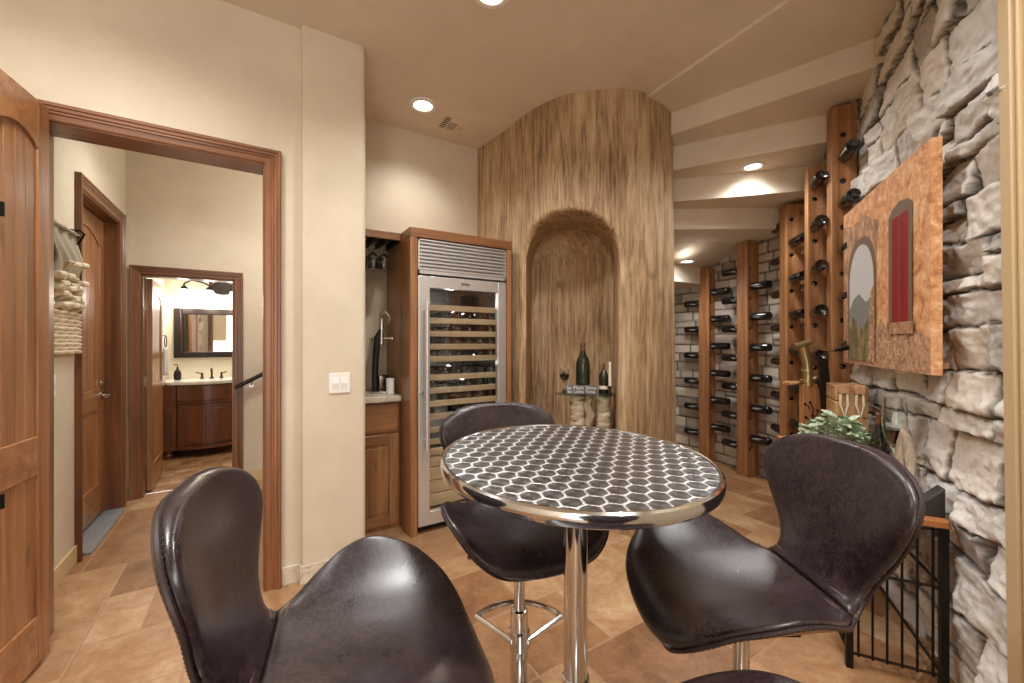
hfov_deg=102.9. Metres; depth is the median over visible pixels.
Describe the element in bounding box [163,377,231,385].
countertop
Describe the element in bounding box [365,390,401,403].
countertop
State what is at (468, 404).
wine bottle
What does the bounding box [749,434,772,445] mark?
wine bottle
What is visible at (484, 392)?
wine bottle
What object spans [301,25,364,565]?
wall
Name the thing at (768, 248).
wall
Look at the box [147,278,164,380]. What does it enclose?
wall
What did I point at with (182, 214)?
wall
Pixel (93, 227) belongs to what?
door
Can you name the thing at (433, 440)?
shelf
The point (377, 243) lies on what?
wine glass
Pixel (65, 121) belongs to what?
trim
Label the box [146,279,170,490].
door
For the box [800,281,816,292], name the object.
wine bottle
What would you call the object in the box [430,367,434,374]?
wine bottle
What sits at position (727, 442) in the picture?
wine bottle
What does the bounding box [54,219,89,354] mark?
wall hanging
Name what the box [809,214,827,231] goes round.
wine bottle
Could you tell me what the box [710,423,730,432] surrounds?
wine bottle
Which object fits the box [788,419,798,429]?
wine bottle
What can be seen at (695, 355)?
wine bottle
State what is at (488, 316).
wine bottle
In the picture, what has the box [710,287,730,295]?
wine bottle
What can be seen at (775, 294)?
wine bottle
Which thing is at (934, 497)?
wedge
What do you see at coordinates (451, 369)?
wine bottle
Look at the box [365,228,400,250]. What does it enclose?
glass rack
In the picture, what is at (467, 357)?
shelf
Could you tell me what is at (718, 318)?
wine bottle
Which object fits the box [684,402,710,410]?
wine bottle
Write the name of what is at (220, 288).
vanity light
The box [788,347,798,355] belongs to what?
wine bottle
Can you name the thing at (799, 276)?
wine bottle
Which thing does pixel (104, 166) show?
wall
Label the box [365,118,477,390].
wall
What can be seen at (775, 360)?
wine bottle
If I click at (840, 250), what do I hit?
wine bottle
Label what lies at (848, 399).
wooden crate
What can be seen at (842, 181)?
wine bottle
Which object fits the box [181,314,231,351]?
mirror glass
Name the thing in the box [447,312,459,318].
wine bottle
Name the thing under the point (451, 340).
wine bottle
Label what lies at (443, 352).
wine bottle
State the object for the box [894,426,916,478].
driftwood sculpture
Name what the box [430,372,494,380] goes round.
shelf
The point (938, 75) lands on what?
wall
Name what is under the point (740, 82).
ceiling
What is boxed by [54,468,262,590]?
baseboard
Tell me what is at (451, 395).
wine bottle
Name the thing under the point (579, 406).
stand
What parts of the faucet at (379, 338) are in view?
lever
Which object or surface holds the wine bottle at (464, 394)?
in the wine refrigerator
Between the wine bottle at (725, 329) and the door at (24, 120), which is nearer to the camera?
the door at (24, 120)
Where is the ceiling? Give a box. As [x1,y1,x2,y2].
[221,0,896,289]
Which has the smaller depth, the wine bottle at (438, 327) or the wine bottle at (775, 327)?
the wine bottle at (438, 327)
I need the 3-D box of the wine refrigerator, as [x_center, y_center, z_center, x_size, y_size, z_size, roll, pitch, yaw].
[-0.479,0.315,3.231,0.716,2.070,0.621,0,0,-32]
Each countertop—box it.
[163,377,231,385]
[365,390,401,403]
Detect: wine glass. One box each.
[365,241,373,271]
[367,238,378,269]
[375,242,385,272]
[379,240,389,270]
[560,368,569,392]
[881,397,907,457]
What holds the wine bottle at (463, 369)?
in the wine refrigerator
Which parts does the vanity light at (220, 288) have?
lamp shade, arm, lamp shade, arm, plate, lamp shade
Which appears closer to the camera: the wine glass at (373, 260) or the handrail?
the wine glass at (373, 260)
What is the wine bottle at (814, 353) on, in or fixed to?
in the post at (815, 295)
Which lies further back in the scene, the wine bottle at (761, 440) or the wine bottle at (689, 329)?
the wine bottle at (689, 329)
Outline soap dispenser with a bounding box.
[173,364,180,379]
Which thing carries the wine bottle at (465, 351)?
in the wine refrigerator
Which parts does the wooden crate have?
rope handle, rope handle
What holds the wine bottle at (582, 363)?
on the stand
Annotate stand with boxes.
[570,394,610,427]
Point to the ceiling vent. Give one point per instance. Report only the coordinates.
(450, 123)
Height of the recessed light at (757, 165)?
0.010 m
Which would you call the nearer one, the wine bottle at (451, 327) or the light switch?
the light switch
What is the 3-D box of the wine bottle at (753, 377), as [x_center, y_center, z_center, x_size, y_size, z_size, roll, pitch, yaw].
[2.389,0.356,4.013,0.077,0.077,0.320,0,0,-18]
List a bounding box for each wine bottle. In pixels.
[430,310,434,317]
[430,324,434,330]
[430,337,434,343]
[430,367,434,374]
[430,381,434,387]
[430,394,434,400]
[430,407,434,413]
[431,365,447,373]
[434,311,447,317]
[434,324,447,330]
[434,337,447,343]
[434,349,447,355]
[434,380,447,386]
[434,393,447,399]
[441,404,459,411]
[443,365,459,373]
[446,337,459,343]
[446,349,459,355]
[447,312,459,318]
[447,324,459,330]
[447,392,459,398]
[448,379,470,385]
[454,365,470,372]
[458,324,470,330]
[458,337,470,343]
[458,391,470,397]
[458,403,470,408]
[459,312,470,318]
[459,349,481,354]
[465,364,481,372]
[469,337,482,343]
[470,313,481,318]
[470,378,481,384]
[470,390,481,396]
[471,325,492,331]
[476,364,492,371]
[480,337,492,343]
[481,349,492,354]
[481,377,492,383]
[481,389,492,396]
[482,313,492,319]
[576,342,589,384]
[599,364,608,393]
[684,300,710,307]
[684,326,710,332]
[684,352,710,358]
[684,377,710,384]
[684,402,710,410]
[684,427,710,436]
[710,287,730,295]
[710,315,730,322]
[710,343,730,349]
[710,369,730,376]
[710,396,730,404]
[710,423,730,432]
[721,267,750,276]
[721,296,750,304]
[721,325,750,332]
[721,354,750,361]
[721,382,750,390]
[721,410,750,419]
[721,438,750,449]
[749,280,772,289]
[749,312,772,320]
[749,343,772,350]
[749,374,772,382]
[749,404,772,414]
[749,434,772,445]
[770,254,792,266]
[770,289,792,298]
[770,324,792,331]
[770,357,792,365]
[770,390,792,399]
[770,423,792,434]
[771,218,792,233]
[788,232,804,246]
[788,270,804,282]
[788,308,804,318]
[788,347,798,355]
[788,384,798,392]
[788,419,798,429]
[800,197,816,216]
[800,239,816,254]
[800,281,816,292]
[800,322,816,330]
[809,169,827,189]
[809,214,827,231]
[809,259,827,273]
[809,304,827,316]
[810,349,827,358]
[823,133,845,159]
[825,179,845,197]
[837,138,860,162]
[837,188,860,208]
[837,242,846,255]
[837,291,846,302]
[837,338,846,346]
[870,413,889,454]
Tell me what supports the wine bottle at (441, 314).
in the wine refrigerator
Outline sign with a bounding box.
[566,385,596,394]
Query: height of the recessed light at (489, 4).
0.010 m
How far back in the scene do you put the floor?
1.95 m
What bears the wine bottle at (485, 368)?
in the wine refrigerator
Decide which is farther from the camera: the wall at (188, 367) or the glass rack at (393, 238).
the wall at (188, 367)
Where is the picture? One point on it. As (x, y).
(893, 255)
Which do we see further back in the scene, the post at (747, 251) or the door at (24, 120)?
the post at (747, 251)
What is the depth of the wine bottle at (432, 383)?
3.00 m
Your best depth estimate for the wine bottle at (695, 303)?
4.75 m
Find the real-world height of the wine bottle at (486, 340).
0.074 m
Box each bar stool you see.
[150,466,494,682]
[439,402,609,682]
[625,433,925,669]
[680,669,800,682]
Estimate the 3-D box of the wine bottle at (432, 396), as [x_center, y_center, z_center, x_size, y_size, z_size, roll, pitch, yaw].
[-0.686,0.414,3.135,0.074,0.074,0.345,0,0,-32]
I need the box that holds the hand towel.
[163,347,167,375]
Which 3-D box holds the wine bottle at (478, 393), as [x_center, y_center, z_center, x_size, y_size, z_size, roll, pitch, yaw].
[-0.354,0.414,3.344,0.074,0.074,0.345,0,0,-32]
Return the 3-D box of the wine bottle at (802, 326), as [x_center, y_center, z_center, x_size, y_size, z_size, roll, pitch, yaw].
[2.276,-0.117,3.117,0.076,0.076,0.320,0,0,26]
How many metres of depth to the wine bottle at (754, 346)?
3.92 m
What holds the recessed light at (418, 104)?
in the ceiling
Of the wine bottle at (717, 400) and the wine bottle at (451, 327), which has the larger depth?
the wine bottle at (717, 400)
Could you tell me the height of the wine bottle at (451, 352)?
0.074 m
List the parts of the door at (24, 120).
panel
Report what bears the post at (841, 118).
on the floor
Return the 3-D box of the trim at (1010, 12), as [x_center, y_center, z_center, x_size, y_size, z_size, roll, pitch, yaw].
[1.573,-0.208,1.143,0.185,3.116,0.290,0,0,25]
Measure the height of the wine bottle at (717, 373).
0.077 m
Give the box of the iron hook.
[70,229,85,244]
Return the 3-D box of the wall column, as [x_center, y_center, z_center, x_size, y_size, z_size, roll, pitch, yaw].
[0.536,-0.250,3.699,1.402,3.200,1.815,0,0,-32]
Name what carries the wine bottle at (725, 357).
attached to the post at (747, 251)
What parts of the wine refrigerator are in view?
handle, drawer, drawer, drawer, drawer, drawer, door rail, door rail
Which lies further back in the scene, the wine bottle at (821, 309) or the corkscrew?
the wine bottle at (821, 309)
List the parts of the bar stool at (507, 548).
backrest, lift rod, seat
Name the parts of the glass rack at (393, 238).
glass rail, glass rail, rail, glass rail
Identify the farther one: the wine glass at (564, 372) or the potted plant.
the wine glass at (564, 372)
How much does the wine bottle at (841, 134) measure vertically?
0.077 m
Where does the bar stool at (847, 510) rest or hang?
on the floor
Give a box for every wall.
[0,0,300,567]
[54,137,125,567]
[126,150,262,499]
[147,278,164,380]
[165,279,231,379]
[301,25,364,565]
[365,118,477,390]
[674,162,826,478]
[850,0,1008,682]
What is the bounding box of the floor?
[22,445,954,682]
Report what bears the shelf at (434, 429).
attached to the wine refrigerator
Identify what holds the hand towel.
hanging from the towel ring
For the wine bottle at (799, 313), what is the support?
attached to the post at (789, 409)
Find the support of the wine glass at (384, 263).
hanging from the glass rack at (393, 238)
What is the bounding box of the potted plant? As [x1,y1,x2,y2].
[797,409,871,445]
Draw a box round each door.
[0,68,48,682]
[83,207,110,530]
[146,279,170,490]
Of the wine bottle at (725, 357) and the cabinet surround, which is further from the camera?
the wine bottle at (725, 357)
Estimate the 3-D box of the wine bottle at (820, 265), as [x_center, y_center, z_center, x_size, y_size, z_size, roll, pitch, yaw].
[2.180,-0.523,2.922,0.077,0.077,0.320,0,0,26]
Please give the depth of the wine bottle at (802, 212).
3.17 m
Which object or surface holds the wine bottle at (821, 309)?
in the post at (815, 295)
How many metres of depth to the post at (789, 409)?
3.43 m
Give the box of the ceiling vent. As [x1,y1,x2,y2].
[435,114,471,133]
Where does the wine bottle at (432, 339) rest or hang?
in the wine refrigerator
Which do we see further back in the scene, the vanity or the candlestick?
the vanity
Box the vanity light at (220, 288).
[177,280,231,302]
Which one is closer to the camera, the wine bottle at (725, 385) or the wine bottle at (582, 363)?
the wine bottle at (582, 363)
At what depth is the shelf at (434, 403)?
3.09 m
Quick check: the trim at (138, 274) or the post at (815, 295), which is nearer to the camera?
the post at (815, 295)
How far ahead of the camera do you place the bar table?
0.95 m
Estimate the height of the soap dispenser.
0.190 m
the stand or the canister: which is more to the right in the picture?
the stand
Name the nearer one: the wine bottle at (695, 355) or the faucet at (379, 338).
the faucet at (379, 338)
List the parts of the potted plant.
stem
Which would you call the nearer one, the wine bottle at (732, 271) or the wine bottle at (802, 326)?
the wine bottle at (802, 326)
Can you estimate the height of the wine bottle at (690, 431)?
0.077 m
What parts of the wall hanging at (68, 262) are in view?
rod, woven cord, woven cord, woven cord, woven cord, woven cord, woven cord, woven cord, woven cord, woven cord, woven cord, woven cord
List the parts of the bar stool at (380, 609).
backrest, seat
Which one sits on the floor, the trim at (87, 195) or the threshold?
the threshold
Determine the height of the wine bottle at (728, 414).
0.077 m
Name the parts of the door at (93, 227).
panel, handle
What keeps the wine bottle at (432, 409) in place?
in the wine refrigerator
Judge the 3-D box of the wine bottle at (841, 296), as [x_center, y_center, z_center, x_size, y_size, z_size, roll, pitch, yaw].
[2.151,-0.288,2.632,0.077,0.077,0.320,0,0,25]
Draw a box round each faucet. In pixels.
[196,368,226,378]
[368,310,394,393]
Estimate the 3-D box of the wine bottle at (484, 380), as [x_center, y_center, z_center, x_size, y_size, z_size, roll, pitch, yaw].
[-0.272,0.319,3.396,0.074,0.074,0.345,0,0,-32]
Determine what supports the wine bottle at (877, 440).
in the wicker basket
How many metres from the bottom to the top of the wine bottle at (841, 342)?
0.077 m
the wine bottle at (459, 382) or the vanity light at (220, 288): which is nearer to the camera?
the wine bottle at (459, 382)
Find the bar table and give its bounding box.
[439,424,726,682]
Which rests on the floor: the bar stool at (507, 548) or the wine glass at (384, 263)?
the bar stool at (507, 548)
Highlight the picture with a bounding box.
[844,136,948,375]
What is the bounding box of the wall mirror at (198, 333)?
[174,308,231,357]
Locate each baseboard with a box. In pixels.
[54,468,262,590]
[281,559,328,585]
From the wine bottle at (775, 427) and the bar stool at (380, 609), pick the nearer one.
the bar stool at (380, 609)
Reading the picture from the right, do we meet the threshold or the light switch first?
the light switch
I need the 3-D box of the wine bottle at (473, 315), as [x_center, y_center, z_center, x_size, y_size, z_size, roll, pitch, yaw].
[-0.354,-0.191,3.344,0.074,0.074,0.345,0,0,-32]
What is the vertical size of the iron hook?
0.107 m
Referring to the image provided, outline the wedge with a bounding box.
[923,485,944,517]
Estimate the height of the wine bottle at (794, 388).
0.076 m
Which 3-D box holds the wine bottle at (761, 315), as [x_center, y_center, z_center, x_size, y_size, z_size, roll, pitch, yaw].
[2.389,-0.244,4.013,0.076,0.076,0.320,0,0,-18]
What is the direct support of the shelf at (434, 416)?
attached to the wine refrigerator
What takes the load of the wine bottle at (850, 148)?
attached to the post at (841, 118)
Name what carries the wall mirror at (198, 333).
attached to the wall at (188, 367)
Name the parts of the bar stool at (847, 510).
seat, lift rod, backrest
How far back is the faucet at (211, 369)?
5.17 m
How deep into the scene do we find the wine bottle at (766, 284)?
3.91 m
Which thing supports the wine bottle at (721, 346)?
attached to the post at (707, 363)
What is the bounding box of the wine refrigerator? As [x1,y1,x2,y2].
[417,238,505,530]
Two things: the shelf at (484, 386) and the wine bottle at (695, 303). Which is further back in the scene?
the wine bottle at (695, 303)
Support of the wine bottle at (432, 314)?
in the wine refrigerator
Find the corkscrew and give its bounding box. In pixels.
[777,340,848,438]
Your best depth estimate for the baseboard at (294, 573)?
2.27 m
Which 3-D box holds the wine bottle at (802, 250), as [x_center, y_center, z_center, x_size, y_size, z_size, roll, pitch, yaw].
[2.276,-0.729,3.117,0.077,0.077,0.320,0,0,26]
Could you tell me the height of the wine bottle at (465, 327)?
0.074 m
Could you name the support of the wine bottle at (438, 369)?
in the wine refrigerator
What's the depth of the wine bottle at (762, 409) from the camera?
3.92 m
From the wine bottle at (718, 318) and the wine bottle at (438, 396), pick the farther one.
the wine bottle at (718, 318)
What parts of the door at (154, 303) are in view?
frame, panel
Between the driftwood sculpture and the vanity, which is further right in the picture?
the driftwood sculpture
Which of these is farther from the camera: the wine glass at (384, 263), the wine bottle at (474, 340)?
the wine bottle at (474, 340)
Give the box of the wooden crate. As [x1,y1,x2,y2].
[826,382,867,442]
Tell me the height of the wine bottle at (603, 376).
0.225 m
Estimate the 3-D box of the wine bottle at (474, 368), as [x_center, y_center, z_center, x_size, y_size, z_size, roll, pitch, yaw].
[-0.354,0.224,3.344,0.074,0.074,0.345,0,0,-32]
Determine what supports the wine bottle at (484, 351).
in the wine refrigerator
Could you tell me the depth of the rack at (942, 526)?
1.58 m
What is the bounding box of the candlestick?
[606,362,613,394]
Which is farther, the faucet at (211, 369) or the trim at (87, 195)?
the faucet at (211, 369)
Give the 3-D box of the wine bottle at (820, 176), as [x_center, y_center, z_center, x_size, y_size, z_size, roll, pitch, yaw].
[2.180,-1.135,2.922,0.077,0.077,0.320,0,0,26]
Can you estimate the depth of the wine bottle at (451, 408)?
3.11 m
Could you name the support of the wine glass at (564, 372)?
on the stand
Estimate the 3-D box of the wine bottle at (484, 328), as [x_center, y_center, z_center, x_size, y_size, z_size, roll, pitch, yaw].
[-0.272,-0.096,3.396,0.074,0.074,0.345,0,0,-32]
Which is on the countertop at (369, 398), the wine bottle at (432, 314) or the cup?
the cup
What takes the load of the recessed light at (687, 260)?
in the ceiling
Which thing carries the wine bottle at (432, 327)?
in the wine refrigerator
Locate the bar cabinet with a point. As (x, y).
(382, 420)
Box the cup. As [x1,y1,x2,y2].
[386,378,394,393]
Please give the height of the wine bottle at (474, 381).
0.074 m
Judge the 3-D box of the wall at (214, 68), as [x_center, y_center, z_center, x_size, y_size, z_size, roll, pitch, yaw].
[-2.416,-0.208,1.622,2.840,3.116,0.140,0,0,-32]
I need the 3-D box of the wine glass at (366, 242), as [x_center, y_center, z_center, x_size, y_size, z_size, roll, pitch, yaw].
[-1.064,-0.630,3.041,0.080,0.215,0.080,0,0,-32]
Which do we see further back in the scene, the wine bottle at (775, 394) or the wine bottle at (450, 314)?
the wine bottle at (775, 394)
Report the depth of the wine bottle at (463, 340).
3.16 m
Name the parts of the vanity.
door, molding, molding, drawer, door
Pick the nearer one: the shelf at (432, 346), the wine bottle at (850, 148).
the wine bottle at (850, 148)
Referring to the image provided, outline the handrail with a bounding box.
[234,372,262,388]
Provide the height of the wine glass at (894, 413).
0.430 m
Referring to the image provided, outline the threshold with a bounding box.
[83,507,125,555]
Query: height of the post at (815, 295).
2.630 m
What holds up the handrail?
attached to the wall at (182, 214)
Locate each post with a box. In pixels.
[699,267,715,460]
[737,240,758,476]
[780,203,804,435]
[805,164,826,391]
[827,102,856,382]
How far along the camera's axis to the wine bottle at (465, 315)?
3.16 m
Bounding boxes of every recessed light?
[409,97,436,112]
[475,0,508,8]
[678,259,695,262]
[741,161,765,171]
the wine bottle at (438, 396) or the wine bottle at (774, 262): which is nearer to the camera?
the wine bottle at (438, 396)
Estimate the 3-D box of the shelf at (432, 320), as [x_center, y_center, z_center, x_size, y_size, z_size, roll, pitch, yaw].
[-0.378,-0.152,3.101,0.595,0.042,0.020,0,0,-32]
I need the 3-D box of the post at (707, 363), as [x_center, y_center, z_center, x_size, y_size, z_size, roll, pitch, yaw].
[2.220,0.258,4.642,0.135,2.185,0.135,0,0,-29]
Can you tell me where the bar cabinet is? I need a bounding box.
[365,401,399,533]
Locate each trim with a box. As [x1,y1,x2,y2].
[36,98,280,636]
[75,171,125,562]
[129,265,242,500]
[998,0,1023,682]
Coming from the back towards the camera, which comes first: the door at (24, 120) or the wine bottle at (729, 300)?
the wine bottle at (729, 300)
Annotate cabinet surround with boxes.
[387,226,511,537]
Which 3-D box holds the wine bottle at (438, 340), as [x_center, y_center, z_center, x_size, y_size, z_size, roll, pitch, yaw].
[-0.603,-0.001,3.187,0.074,0.074,0.345,0,0,-32]
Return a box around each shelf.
[430,305,494,312]
[430,318,494,324]
[430,331,494,336]
[430,344,494,349]
[430,355,494,361]
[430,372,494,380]
[430,384,494,393]
[430,396,494,406]
[430,412,451,419]
[430,426,439,432]
[430,437,439,444]
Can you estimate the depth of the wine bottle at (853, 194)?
2.50 m
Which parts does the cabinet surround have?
panel, rail, panel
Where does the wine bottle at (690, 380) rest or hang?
attached to the post at (707, 363)
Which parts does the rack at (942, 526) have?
leg, leg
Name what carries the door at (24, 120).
in the wall at (214, 68)
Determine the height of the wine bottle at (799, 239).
0.077 m
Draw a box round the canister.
[378,375,387,389]
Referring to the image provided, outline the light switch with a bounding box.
[329,373,349,393]
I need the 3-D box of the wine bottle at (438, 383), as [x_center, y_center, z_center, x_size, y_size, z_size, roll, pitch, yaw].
[-0.603,0.319,3.187,0.074,0.074,0.345,0,0,-32]
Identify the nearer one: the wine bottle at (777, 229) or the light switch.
the light switch
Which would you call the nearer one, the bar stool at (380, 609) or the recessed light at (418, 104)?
the bar stool at (380, 609)
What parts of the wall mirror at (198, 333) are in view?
frame rail, frame rail, frame rail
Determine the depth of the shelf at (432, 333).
3.09 m
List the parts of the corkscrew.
clamp handle, lever arm, plate, lever handle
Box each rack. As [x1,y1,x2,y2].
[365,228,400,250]
[838,516,950,682]
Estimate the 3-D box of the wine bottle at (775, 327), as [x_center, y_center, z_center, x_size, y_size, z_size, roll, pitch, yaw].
[2.385,-0.122,3.595,0.077,0.077,0.320,0,0,11]
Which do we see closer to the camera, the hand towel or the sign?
the sign
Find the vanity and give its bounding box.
[163,377,231,458]
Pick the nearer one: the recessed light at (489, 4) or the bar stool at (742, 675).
the bar stool at (742, 675)
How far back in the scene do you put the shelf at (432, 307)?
3.09 m
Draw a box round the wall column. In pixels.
[478,89,675,534]

